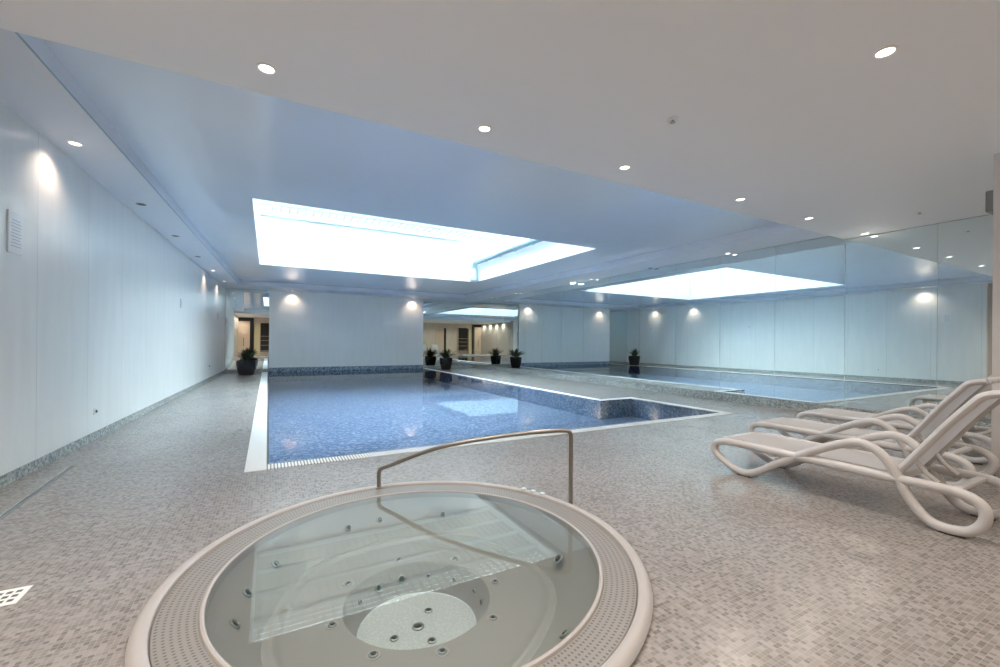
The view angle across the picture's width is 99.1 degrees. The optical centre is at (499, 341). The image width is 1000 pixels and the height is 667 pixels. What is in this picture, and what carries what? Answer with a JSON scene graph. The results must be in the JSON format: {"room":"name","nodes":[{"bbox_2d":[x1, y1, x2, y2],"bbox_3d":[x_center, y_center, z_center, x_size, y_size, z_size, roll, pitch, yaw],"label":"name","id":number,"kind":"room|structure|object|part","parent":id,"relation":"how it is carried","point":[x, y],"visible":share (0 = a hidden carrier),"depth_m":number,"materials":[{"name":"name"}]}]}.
{"room":"spa","nodes":[
{"label":"spa","id":0,"kind":"room"},
{"bbox_2d":[0,100,224,475],"bbox_3d":[-7.283,-0.510,9.523,0.300,3.400,14.922,0,0,-26],"label":"wall","id":1,"kind":"structure","parent":0,"point":[91,314],"depth_m":4.88,"materials":[{"name":"white paint"}]},
{"bbox_2d":[7,209,22,255],"bbox_3d":[-4.211,-0.945,3.701,0.013,0.360,0.220,0,0,-26],"label":"air vent","id":2,"kind":"object","parent":1,"relation":"attached to","point":[14,220],"visible":1,"depth_m":3.68,"materials":[{"name":"white metal"}]},
{"bbox_2d":[11,219,21,248],"bbox_3d":[-4.206,-0.940,3.704,0.001,0.231,0.158,0,0,-26],"label":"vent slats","id":3,"kind":"object","parent":2,"relation":"attached to","point":[16,224],"depth_m":3.71,"materials":[{"name":"grey metal"}]},
{"bbox_2d":[93,408,97,414],"bbox_3d":[-5.006,0.859,5.281,0.022,0.080,0.100,0,0,-26],"label":"wall outlet","id":4,"kind":"object","parent":1,"relation":"attached to","point":[95,410],"visible":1,"depth_m":5.26,"materials":[{"name":"white plastic"}]},
{"bbox_2d":[0,370,224,488],"bbox_3d":[-7.090,1.141,9.442,0.018,0.100,14.571,0,0,-26],"label":"baseboard","id":5,"kind":"structure","parent":1,"relation":"attached to","point":[30,467],"depth_m":4.87,"materials":[{"name":"grey tile"}]},
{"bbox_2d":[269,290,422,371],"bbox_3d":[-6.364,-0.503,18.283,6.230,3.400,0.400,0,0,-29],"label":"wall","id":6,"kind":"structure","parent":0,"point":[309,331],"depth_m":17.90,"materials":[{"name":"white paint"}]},
{"bbox_2d":[224,288,473,369],"bbox_3d":[-6.090,-0.501,18.480,11.000,3.400,0.318,0,0,-29],"label":"wall","id":7,"kind":"structure","parent":0,"point":[240,288],"depth_m":16.51,"materials":[{"name":"white"}]},
{"bbox_2d":[225,369,268,372],"bbox_3d":[-9.693,1.110,16.322,1.468,0.120,0.032,0,0,-29],"label":"baseboard","id":8,"kind":"structure","parent":7,"relation":"attached to","point":[256,370],"depth_m":16.45,"materials":[{"name":"grey tile"}]},
{"bbox_2d":[225,288,268,369],"bbox_3d":[-9.681,-0.493,16.332,1.451,3.081,0.011,0,0,-29],"label":"mirror panel","id":9,"kind":"object","parent":7,"relation":"attached to","point":[246,310],"visible":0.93,"depth_m":16.31,"materials":[{"name":"clear glass"}]},
{"bbox_2d":[423,365,471,367],"bbox_3d":[-2.467,1.170,20.264,2.534,0.120,0.032,0,0,-29],"label":"baseboard","id":10,"kind":"structure","parent":7,"relation":"attached to","point":[439,366],"depth_m":20.40,"materials":[{"name":"grey tile"}]},
{"bbox_2d":[423,299,472,365],"bbox_3d":[-2.443,-0.433,20.281,2.560,3.081,0.011,0,0,-29],"label":"mirror panel","id":11,"kind":"object","parent":7,"relation":"attached to","point":[447,324],"visible":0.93,"depth_m":20.25,"materials":[{"name":"clear glass"}]},
{"bbox_2d":[0,28,828,301],"bbox_3d":[-2.274,-2.070,11.818,11.290,0.186,16.052,0,0,-26],"label":"ceiling","id":12,"kind":"structure","parent":0,"point":[27,87],"depth_m":5.62,"materials":[{"name":"white paint"}]},
{"bbox_2d":[67,140,83,146],"bbox_3d":[-4.260,-1.989,4.274,0.124,0.008,0.124,0,0,-29],"label":"recessed light","id":13,"kind":"object","parent":12,"relation":"in","point":[74,143],"visible":1,"depth_m":4.27,"materials":[{"name":"white"}]},
{"bbox_2d":[15,32,236,281],"bbox_3d":[-6.129,-2.012,8.818,0.007,0.013,14.043,0,0,-26],"label":"trim","id":14,"kind":"structure","parent":12,"relation":"attached to","point":[18,34],"depth_m":3.78,"materials":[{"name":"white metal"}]},
{"bbox_2d":[252,198,595,281],"bbox_3d":[-2.018,-2.965,10.932,7.555,1.644,6.590,0,0,-29],"label":"skylight","id":15,"kind":"object","parent":12,"relation":"attached to","point":[288,235],"visible":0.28,"depth_m":13.16,"materials":[{"name":"white glass"}]},
{"bbox_2d":[260,203,498,240],"bbox_3d":[-2.011,-3.720,10.932,7.315,0.103,6.350,0,0,-29],"label":"pane","id":16,"kind":"object","parent":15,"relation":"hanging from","point":[266,208],"depth_m":13.11,"materials":[{"name":"white glass"}]},
{"bbox_2d":[471,239,541,281],"bbox_3d":[0.526,-2.498,12.376,0.250,0.736,6.245,0,0,-29],"label":"frame","id":17,"kind":"object","parent":15,"relation":"attached to","point":[474,272],"visible":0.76,"depth_m":13.32,"materials":[{"name":"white metal"}]},
{"bbox_2d":[0,0,999,238],"bbox_3d":[2.483,-2.032,1.953,11.800,0.411,6.267,0,0,-29],"label":"ceiling","id":18,"kind":"structure","parent":0,"point":[785,107],"depth_m":2.96,"materials":[{"name":"white paint"}]},
{"bbox_2d":[256,62,276,74],"bbox_3d":[-1.587,-1.856,2.896,0.124,0.008,0.124,0,0,-29],"label":"recessed light","id":19,"kind":"object","parent":18,"relation":"in","point":[265,68],"visible":1,"depth_m":2.89,"materials":[{"name":"white"}]},
{"bbox_2d":[477,125,491,132],"bbox_3d":[-0.135,-1.844,3.689,0.124,0.008,0.124,0,0,-29],"label":"recessed light","id":20,"kind":"object","parent":18,"relation":"in","point":[482,128],"visible":1,"depth_m":3.68,"materials":[{"name":"white"}]},
{"bbox_2d":[619,165,630,169],"bbox_3d":[1.310,-1.832,4.476,0.124,0.008,0.124,0,0,-29],"label":"recessed light","id":21,"kind":"object","parent":18,"relation":"in","point":[623,167],"visible":1,"depth_m":4.47,"materials":[{"name":"white"}]},
{"bbox_2d":[666,116,678,123],"bbox_3d":[1.424,-1.821,3.514,0.100,0.028,0.100,0,0,-29],"label":"sprinkler head","id":22,"kind":"object","parent":18,"relation":"attached to","point":[674,119],"visible":1,"depth_m":3.50},
{"bbox_2d":[872,45,898,58],"bbox_3d":[2.425,-1.823,2.682,0.124,0.008,0.124,0,0,-29],"label":"recessed light","id":23,"kind":"object","parent":18,"relation":"in","point":[886,51],"visible":1,"depth_m":2.68,"materials":[{"name":"white"}]},
{"bbox_2d":[0,367,999,666],"bbox_3d":[-1.200,1.240,8.863,11.600,0.001,22.100,0,0,-29],"label":"floor","id":24,"kind":"structure","parent":0,"point":[806,564],"depth_m":2.88,"materials":[{"name":"stone"}]},
{"bbox_2d":[0,585,32,606],"bbox_3d":[-2.392,1.228,2.038,0.170,0.005,0.170,0,0,-29],"label":"floor drain","id":25,"kind":"object","parent":24,"relation":"on","point":[10,596],"visible":1,"depth_m":2.06,"materials":[{"name":"white plastic"}]},
{"bbox_2d":[0,465,74,519],"bbox_3d":[-3.770,1.217,3.462,0.040,0.004,1.680,0,0,-31],"label":"drain","id":26,"kind":"object","parent":24,"relation":"on","point":[54,478],"visible":1,"depth_m":3.42,"materials":[{"name":"silver metal"}]},
{"bbox_2d":[236,348,256,374],"bbox_3d":[-9.024,0.689,15.163,0.738,0.972,0.680,0,0,-29],"label":"potted plant","id":27,"kind":"object","parent":24,"relation":"on","point":[245,366],"visible":1,"depth_m":15.01,"materials":[{"name":"green plant"}]},
{"bbox_3d":[-9.040,0.915,15.178,0.638,0.520,0.638,0,0,-29],"label":"pot","id":28,"kind":"part","parent":27,"relation":"part of","materials":[{"name":"black ceramic"}]},
{"bbox_2d":[125,481,652,666],"bbox_3d":[-0.469,1.413,2.448,2.536,0.450,2.536,0,0,15],"label":"hot tub","id":29,"kind":"object","parent":24,"relation":"in","point":[418,573],"visible":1,"depth_m":2.45,"materials":[{"name":"grey plastic"}]},
{"bbox_2d":[207,497,597,666],"bbox_3d":[-0.469,1.444,2.448,2.008,0.380,2.008,0,0,-29],"label":"basin","id":30,"kind":"object","parent":29,"relation":"in","point":[388,581],"depth_m":2.55,"materials":[{"name":"grey plastic"}]},
{"bbox_2d":[376,428,573,504],"bbox_3d":[-0.231,0.951,3.403,1.635,0.588,0.064,0,0,10],"label":"handrail","id":31,"kind":"object","parent":29,"relation":"attached to","point":[557,430],"visible":0.94,"depth_m":3.34,"materials":[{"name":"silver metal"}]},
{"bbox_2d":[439,348,455,369],"bbox_3d":[-2.392,0.748,19.138,0.961,0.965,0.948,0,0,-29],"label":"potted plant","id":32,"kind":"object","parent":24,"relation":"on","point":[446,361],"visible":1,"depth_m":18.92,"materials":[{"name":"green plant"}]},
{"bbox_3d":[-2.423,0.970,19.107,0.570,0.520,0.570,0,0,-29],"label":"pot","id":33,"kind":"part","parent":32,"relation":"part of","materials":[{"name":"black"}]},
{"bbox_2d":[244,368,735,471],"bbox_3d":[-2.498,1.426,12.074,7.570,0.406,14.220,0,0,-29],"label":"swimming pool","id":34,"kind":"object","parent":24,"relation":"in","point":[301,418],"visible":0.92,"depth_m":9.36,"materials":[{"name":"blue liquid"}]},
{"bbox_2d":[711,390,999,538],"bbox_3d":[2.906,0.786,3.610,0.668,0.985,2.004,0,0,-29],"label":"sun lounger","id":35,"kind":"object","parent":24,"relation":"on","point":[899,471],"visible":1,"depth_m":3.17,"materials":[{"name":"grey plastic"}]},
{"bbox_3d":[2.793,0.992,3.812,0.540,0.073,1.380,0,0,-29],"label":"seat frame","id":36,"kind":"part","parent":35,"relation":"part of","materials":[{"name":"grey plastic"}]},
{"bbox_3d":[2.621,1.007,3.501,0.068,0.537,1.923,0,0,-29],"label":"frame","id":37,"kind":"part","parent":35,"relation":"part of","materials":[{"name":"grey plastic"}]},
{"bbox_3d":[3.148,1.011,3.789,0.068,0.537,1.923,0,0,-29],"label":"frame","id":38,"kind":"part","parent":35,"relation":"part of","materials":[{"name":"grey plastic"}]},
{"bbox_3d":[3.014,0.639,2.881,0.072,0.690,0.566,0,0,-29],"label":"frame","id":39,"kind":"part","parent":35,"relation":"part of","materials":[{"name":"grey plastic"}]},
{"bbox_3d":[3.462,0.643,3.125,0.072,0.690,0.566,0,0,-29],"label":"frame","id":40,"kind":"part","parent":35,"relation":"part of","materials":[{"name":"grey plastic"}]},
{"bbox_2d":[748,377,999,485],"bbox_3d":[3.815,0.793,4.521,0.668,0.985,2.004,0,0,-29],"label":"sun lounger","id":41,"kind":"object","parent":24,"relation":"on","point":[823,432],"visible":0.62,"depth_m":4.05,"materials":[{"name":"grey plastic"}]},
{"bbox_3d":[3.703,0.999,4.724,0.540,0.073,1.380,0,0,-29],"label":"seat frame","id":42,"kind":"part","parent":41,"relation":"part of","materials":[{"name":"grey plastic"}]},
{"bbox_3d":[3.530,1.014,4.413,0.068,0.537,1.923,0,0,-29],"label":"frame","id":43,"kind":"part","parent":41,"relation":"part of","materials":[{"name":"grey plastic"}]},
{"bbox_3d":[4.057,1.019,4.700,0.068,0.537,1.923,0,0,-29],"label":"frame","id":44,"kind":"part","parent":41,"relation":"part of","materials":[{"name":"grey plastic"}]},
{"bbox_3d":[3.923,0.647,3.793,0.072,0.690,0.566,0,0,-29],"label":"frame","id":45,"kind":"part","parent":41,"relation":"part of","materials":[{"name":"grey plastic"}]},
{"bbox_3d":[4.371,0.651,4.037,0.072,0.690,0.566,0,0,-29],"label":"frame","id":46,"kind":"part","parent":41,"relation":"part of","materials":[{"name":"grey plastic"}]},
{"bbox_2d":[796,375,991,464],"bbox_3d":[4.967,0.803,5.332,0.668,0.985,2.004,0,0,-29],"label":"sun lounger","id":47,"kind":"object","parent":24,"relation":"on","point":[822,414],"visible":0.41,"depth_m":5.12,"materials":[{"name":"grey plastic"}]},
{"bbox_3d":[4.855,1.009,5.535,0.540,0.073,1.380,0,0,-29],"label":"seat frame","id":48,"kind":"part","parent":47,"relation":"part of","materials":[{"name":"grey plastic"}]},
{"bbox_3d":[4.683,1.024,5.224,0.068,0.537,1.923,0,0,-29],"label":"frame","id":49,"kind":"part","parent":47,"relation":"part of","materials":[{"name":"grey plastic"}]},
{"bbox_3d":[5.210,1.028,5.511,0.068,0.537,1.923,0,0,-29],"label":"frame","id":50,"kind":"part","parent":47,"relation":"part of","materials":[{"name":"grey plastic"}]},
{"bbox_2d":[476,214,990,423],"bbox_3d":[3.863,-0.418,11.731,0.288,3.400,21.900,0,0,-29],"label":"wall","id":51,"kind":"structure","parent":0,"point":[988,214],"depth_m":7.78,"materials":[{"name":"white"}]},
{"bbox_2d":[473,300,484,364],"bbox_3d":[-0.999,-0.440,20.330,0.011,3.029,1.270,0,0,-29],"label":"mirror panel","id":52,"kind":"object","parent":51,"relation":"attached to","point":[479,306],"visible":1,"depth_m":20.29,"materials":[{"name":"clear glass"}]},
{"bbox_2d":[485,298,496,366],"bbox_3d":[-0.414,-0.435,19.257,0.011,3.029,1.165,0,0,-29],"label":"mirror panel","id":53,"kind":"object","parent":51,"relation":"attached to","point":[490,304],"visible":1,"depth_m":19.21,"materials":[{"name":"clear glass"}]},
{"bbox_2d":[497,295,509,367],"bbox_3d":[0.146,-0.430,18.230,0.011,3.029,1.165,0,0,-29],"label":"mirror panel","id":54,"kind":"object","parent":51,"relation":"attached to","point":[503,303],"visible":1,"depth_m":18.21,"materials":[{"name":"clear glass"}]},
{"bbox_2d":[510,293,524,369],"bbox_3d":[0.707,-0.426,17.203,0.011,3.029,1.165,0,0,-29],"label":"mirror panel","id":55,"kind":"object","parent":51,"relation":"attached to","point":[517,301],"visible":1,"depth_m":17.19,"materials":[{"name":"clear glass"}]},
{"bbox_2d":[525,290,541,371],"bbox_3d":[1.267,-0.421,16.175,0.011,3.029,1.165,0,0,-29],"label":"mirror panel","id":56,"kind":"object","parent":51,"relation":"attached to","point":[533,299],"visible":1,"depth_m":16.15,"materials":[{"name":"clear glass"}]},
{"bbox_2d":[542,286,561,373],"bbox_3d":[1.827,-0.416,15.148,0.011,3.029,1.165,0,0,-29],"label":"mirror panel","id":57,"kind":"object","parent":51,"relation":"attached to","point":[551,297],"visible":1,"depth_m":15.12,"materials":[{"name":"clear glass"}]},
{"bbox_2d":[561,282,583,376],"bbox_3d":[2.388,-0.412,14.121,0.011,3.029,1.165,0,0,-29],"label":"mirror panel","id":58,"kind":"object","parent":51,"relation":"attached to","point":[572,303],"visible":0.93,"depth_m":14.09,"materials":[{"name":"clear glass"}]},
{"bbox_2d":[583,277,609,379],"bbox_3d":[2.948,-0.407,13.094,0.011,3.029,1.165,0,0,-29],"label":"mirror panel","id":59,"kind":"object","parent":51,"relation":"attached to","point":[596,292],"visible":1,"depth_m":13.06,"materials":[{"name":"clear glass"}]},
{"bbox_2d":[609,271,639,382],"bbox_3d":[3.508,-0.402,12.067,0.011,3.029,1.165,0,0,-29],"label":"mirror panel","id":60,"kind":"object","parent":51,"relation":"attached to","point":[624,298],"visible":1,"depth_m":12.03,"materials":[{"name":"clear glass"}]},
{"bbox_2d":[639,265,675,386],"bbox_3d":[4.068,-0.398,11.040,0.011,3.029,1.165,0,0,-29],"label":"mirror panel","id":61,"kind":"object","parent":51,"relation":"attached to","point":[657,343],"visible":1,"depth_m":11.01,"materials":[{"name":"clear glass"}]},
{"bbox_2d":[675,257,720,391],"bbox_3d":[4.629,-0.393,10.013,0.011,3.029,1.165,0,0,-29],"label":"mirror panel","id":62,"kind":"object","parent":51,"relation":"attached to","point":[697,282],"visible":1,"depth_m":9.96,"materials":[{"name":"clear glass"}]},
{"bbox_2d":[472,364,990,435],"bbox_3d":[3.207,1.194,12.559,0.047,0.165,18.970,0,0,-29],"label":"baseboard","id":63,"kind":"structure","parent":51,"relation":"attached to","point":[769,402],"depth_m":9.80,"materials":[{"name":"grey tile"}]},
{"bbox_2d":[720,246,775,398],"bbox_3d":[5.189,-0.388,8.986,0.011,3.029,1.165,0,0,-29],"label":"mirror panel","id":64,"kind":"object","parent":51,"relation":"attached to","point":[747,279],"visible":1,"depth_m":8.94,"materials":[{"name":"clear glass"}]},
{"bbox_2d":[774,236,845,406],"bbox_3d":[5.749,-0.384,7.959,0.011,3.029,1.165,0,0,-29],"label":"mirror panel","id":65,"kind":"object","parent":51,"relation":"attached to","point":[810,274],"visible":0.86,"depth_m":7.91,"materials":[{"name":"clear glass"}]},
{"bbox_2d":[844,224,937,415],"bbox_3d":[6.309,-0.324,6.932,0.011,2.918,1.165,0,0,-29],"label":"mirror panel","id":66,"kind":"object","parent":51,"relation":"attached to","point":[891,278],"visible":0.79,"depth_m":6.88,"materials":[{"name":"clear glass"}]},
{"bbox_2d":[937,215,992,423],"bbox_3d":[6.869,-0.319,5.904,0.011,2.918,1.165,0,0,-29],"label":"mirror panel","id":67,"kind":"object","parent":51,"relation":"attached to","point":[965,246],"visible":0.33,"depth_m":6.17,"materials":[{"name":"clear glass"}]},
{"bbox_2d":[991,153,999,466],"bbox_3d":[5.776,-0.251,2.483,0.285,3.097,3.830,0,0,-29],"label":"wall","id":68,"kind":"structure","parent":0,"point":[995,418],"depth_m":4.07,"materials":[{"name":"white paint"}]},
{"bbox_2d":[985,190,992,214],"bbox_3d":[4.813,-1.363,4.165,0.180,0.205,0.054,0,0,-29],"label":"wall box","id":69,"kind":"object","parent":68,"relation":"attached to","point":[989,194],"visible":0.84,"depth_m":4.12,"materials":[{"name":"grey plastic"}]},
{"bbox_2d":[993,467,999,477],"bbox_3d":[5.758,1.248,2.485,0.293,0.100,3.838,0,0,-29],"label":"baseboard","id":70,"kind":"structure","parent":68,"relation":"attached to","point":[997,474],"depth_m":4.05,"materials":[{"name":"grey tile"}]}
]}

